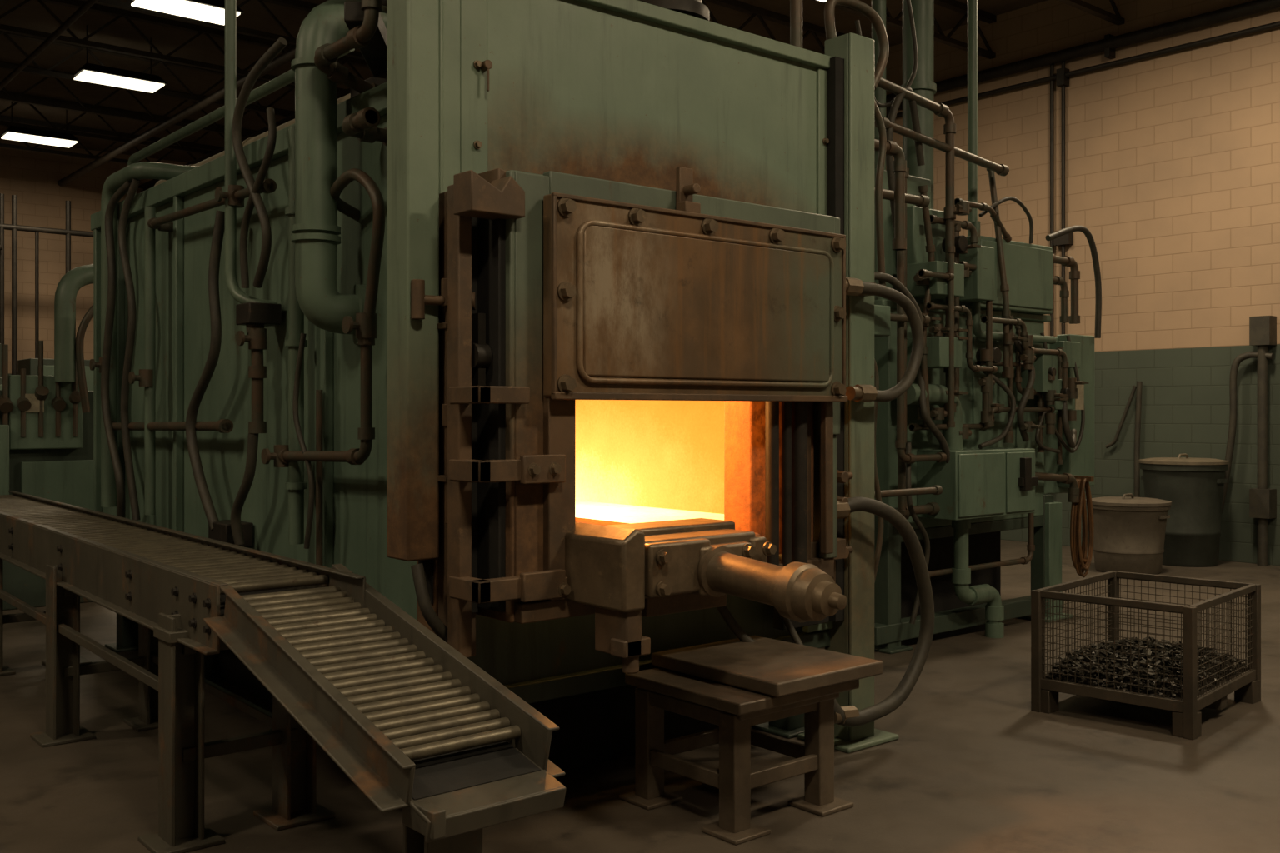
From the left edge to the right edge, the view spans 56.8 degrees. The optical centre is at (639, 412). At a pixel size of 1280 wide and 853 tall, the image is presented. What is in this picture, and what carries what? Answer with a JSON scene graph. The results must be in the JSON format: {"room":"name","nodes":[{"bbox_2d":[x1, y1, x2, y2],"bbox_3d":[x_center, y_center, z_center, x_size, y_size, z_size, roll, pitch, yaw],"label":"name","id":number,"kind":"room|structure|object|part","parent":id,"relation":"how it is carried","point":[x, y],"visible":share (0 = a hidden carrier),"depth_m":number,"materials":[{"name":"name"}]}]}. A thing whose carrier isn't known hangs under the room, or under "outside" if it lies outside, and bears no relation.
{"room":"industrial hall","nodes":[
{"label":"industrial hall","id":0,"kind":"room"},
{"bbox_2d":[0,138,186,374],"bbox_3d":[-12.774,-1.650,20.734,19.000,6.700,0.200,0,0,-40],"label":"wall","id":1,"kind":"structure","parent":0,"point":[33,177],"depth_m":22.03,"materials":[{"name":"beige brick"}]},
{"bbox_2d":[130,0,244,24],"bbox_3d":[-4.873,-4.675,12.718,1.070,0.690,0.515,0,0,-40],"label":"ceiling light","id":2,"kind":"object","parent":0,"point":[210,11],"depth_m":12.71,"materials":[{"name":"white plastic"}]},
{"bbox_2d":[0,0,1047,163],"bbox_3d":[-3.088,-5.075,9.150,19.400,0.150,30.400,0,0,-40],"label":"ceiling","id":3,"kind":"structure","parent":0,"point":[32,15],"depth_m":16.37,"materials":[{"name":"metal"}]},
{"bbox_2d":[0,101,79,147],"bbox_3d":[-9.559,-4.675,18.837,1.070,0.690,0.515,0,0,-40],"label":"ceiling light","id":4,"kind":"object","parent":3,"relation":"hanging from","point":[15,133],"depth_m":18.74,"materials":[{"name":"white plastic"}]},
{"bbox_2d":[73,25,168,93],"bbox_3d":[-6.823,-4.675,15.519,1.070,0.690,0.515,0,0,-40],"label":"ceiling light","id":5,"kind":"object","parent":3,"relation":"hanging from","point":[89,72],"depth_m":15.42,"materials":[{"name":"white plastic"}]},
{"bbox_2d":[0,0,1124,190],"bbox_3d":[-3.088,-4.525,9.150,19.020,0.950,30.000,0,0,-40],"label":"roof trusses","id":6,"kind":"structure","parent":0,"point":[117,8],"depth_m":15.52,"materials":[{"name":"brown metal"}]},
{"bbox_2d":[0,540,1279,852],"bbox_3d":[-3.088,1.650,9.150,19.000,0.100,30.000,0,0,-40],"label":"floor","id":7,"kind":"structure","parent":0,"point":[970,768],"depth_m":5.24,"materials":[{"name":"concrete"}]},
{"bbox_2d":[0,264,93,610],"bbox_3d":[-5.993,0.137,9.760,3.126,2.926,1.936,0,0,-40],"label":"machine","id":8,"kind":"object","parent":7,"relation":"on","point":[47,422],"visible":0.62,"depth_m":9.65,"materials":[{"name":"green paint"}]},
{"bbox_2d":[0,193,93,377],"bbox_3d":[-8.896,-1.050,21.552,10.000,5.300,0.218,0,0,-40],"label":"pipes","id":9,"kind":"object","parent":7,"relation":"on","point":[13,227],"visible":0.4,"depth_m":20.12,"materials":[{"name":"metal"}]},
{"bbox_2d":[0,343,93,390],"bbox_3d":[-9.210,0.300,17.718,2.800,2.600,1.100,0,0,-40],"label":"wall","id":10,"kind":"structure","parent":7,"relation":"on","point":[31,365],"depth_m":17.64,"materials":[{"name":"green paint"}]},
{"bbox_2d":[0,490,565,852],"bbox_3d":[-2.564,1.079,5.821,0.686,1.041,6.989,0,0,-39],"label":"conveyor","id":11,"kind":"object","parent":7,"relation":"on","point":[422,730],"visible":1,"depth_m":4.16,"materials":[{"name":"metal"}]},
{"bbox_2d":[89,0,934,771],"bbox_3d":[-0.866,-1.690,7.157,3.746,6.580,5.367,0,0,-40],"label":"furnace","id":12,"kind":"object","parent":7,"relation":"on","point":[547,267],"visible":0.93,"depth_m":5.04,"materials":[{"name":"green paint"}]},
{"bbox_3d":[0.075,0.870,5.094,2.250,0.540,0.080,0,0,-40],"label":"plate","id":13,"kind":"part","parent":12,"relation":"part of","materials":[{"name":"green paint"}]},
{"bbox_3d":[0.116,-0.065,4.835,1.760,1.610,0.330,0,0,-40],"label":"door slide frame","id":14,"kind":"part","parent":12,"relation":"part of","materials":[{"name":"brown metal"}]},
{"bbox_2d":[565,518,846,674],"bbox_3d":[0.290,0.650,4.150,0.730,0.500,1.004,0,0,-40],"label":"hydraulic pusher","id":15,"kind":"object","parent":12,"relation":"attached to","point":[628,572],"visible":1,"depth_m":4.10,"materials":[{"name":"metal"}]},
{"bbox_3d":[0.758,0.250,5.548,0.320,1.500,0.060,0,0,-40],"label":"lining seal plate","id":16,"kind":"part","parent":12,"relation":"part of","materials":[{"name":"brown metal"}]},
{"bbox_3d":[0.725,0.185,5.221,0.050,0.970,0.040,0,0,-40],"label":"post","id":17,"kind":"part","parent":12,"relation":"part of","materials":[{"name":"metal"}]},
{"bbox_2d":[619,635,882,844],"bbox_3d":[0.447,1.305,4.844,0.780,0.590,0.760,0,0,-40],"label":"bench","id":18,"kind":"object","parent":7,"relation":"on","point":[735,686],"visible":1,"depth_m":4.72,"materials":[{"name":"brown metal"}]},
{"bbox_3d":[0.390,1.370,4.842,0.670,0.460,0.690,0,0,-40],"label":"bench frame","id":19,"kind":"part","parent":18,"relation":"part of","materials":[{"name":"metal"}]},
{"bbox_3d":[0.456,1.085,4.833,0.780,0.150,0.730,0,0,-40],"label":"table plate","id":20,"kind":"part","parent":18,"relation":"part of","materials":[{"name":"metal"}]},
{"bbox_2d":[855,0,1101,654],"bbox_3d":[2.035,-1.690,8.806,3.680,6.580,1.760,0,0,-40],"label":"machine","id":21,"kind":"object","parent":7,"relation":"on","point":[996,418],"visible":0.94,"depth_m":8.32,"materials":[{"name":"green paint"}]},
{"bbox_3d":[2.230,1.120,9.197,2.820,0.960,1.390,0,0,-40],"label":"machine frame","id":22,"kind":"part","parent":21,"relation":"part of","materials":[{"name":"green paint"}]},
{"bbox_2d":[1085,493,1171,574],"bbox_3d":[4.910,1.209,11.900,0.807,0.782,0.807,0,0,-40],"label":"trash can","id":23,"kind":"object","parent":7,"relation":"on","point":[1129,532],"visible":0.91,"depth_m":11.61,"materials":[{"name":"beige plastic"}]},
{"bbox_3d":[4.910,0.869,11.900,0.807,0.102,0.807,0,0,-40],"label":"lid","id":24,"kind":"part","parent":23,"relation":"part of","materials":[{"name":"beige plastic"}]},
{"bbox_2d":[1030,570,1260,739],"bbox_3d":[2.769,1.276,6.447,0.836,0.648,1.095,0,0,43],"label":"crate","id":25,"kind":"object","parent":7,"relation":"on","point":[1153,673],"visible":1,"depth_m":6.25,"materials":[{"name":"metal"}]},
{"bbox_2d":[1138,453,1229,567],"bbox_3d":[5.754,1.019,12.528,0.872,1.162,0.872,0,0,-40],"label":"trash can","id":26,"kind":"object","parent":7,"relation":"on","point":[1194,487],"visible":0.88,"depth_m":12.20,"materials":[{"name":"green plastic"}]},
{"bbox_3d":[5.754,0.489,12.528,0.872,0.102,0.872,0,0,-40],"label":"lid","id":27,"kind":"part","parent":26,"relation":"part of","materials":[{"name":"grey metal"}]},
{"bbox_2d":[885,0,1279,565],"bbox_3d":[4.277,-1.650,15.307,0.200,6.700,30.400,0,0,-40],"label":"wall","id":28,"kind":"structure","parent":0,"point":[1172,159],"depth_m":13.33,"materials":[{"name":"beige brick"}]},
{"bbox_2d":[885,0,1279,566],"bbox_3d":[4.131,-1.375,15.186,0.180,5.950,29.800,0,0,-40],"label":"conduit","id":29,"kind":"object","parent":28,"relation":"attached to","point":[1262,329],"visible":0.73,"depth_m":13.07,"materials":[{"name":"metal"}]}
]}

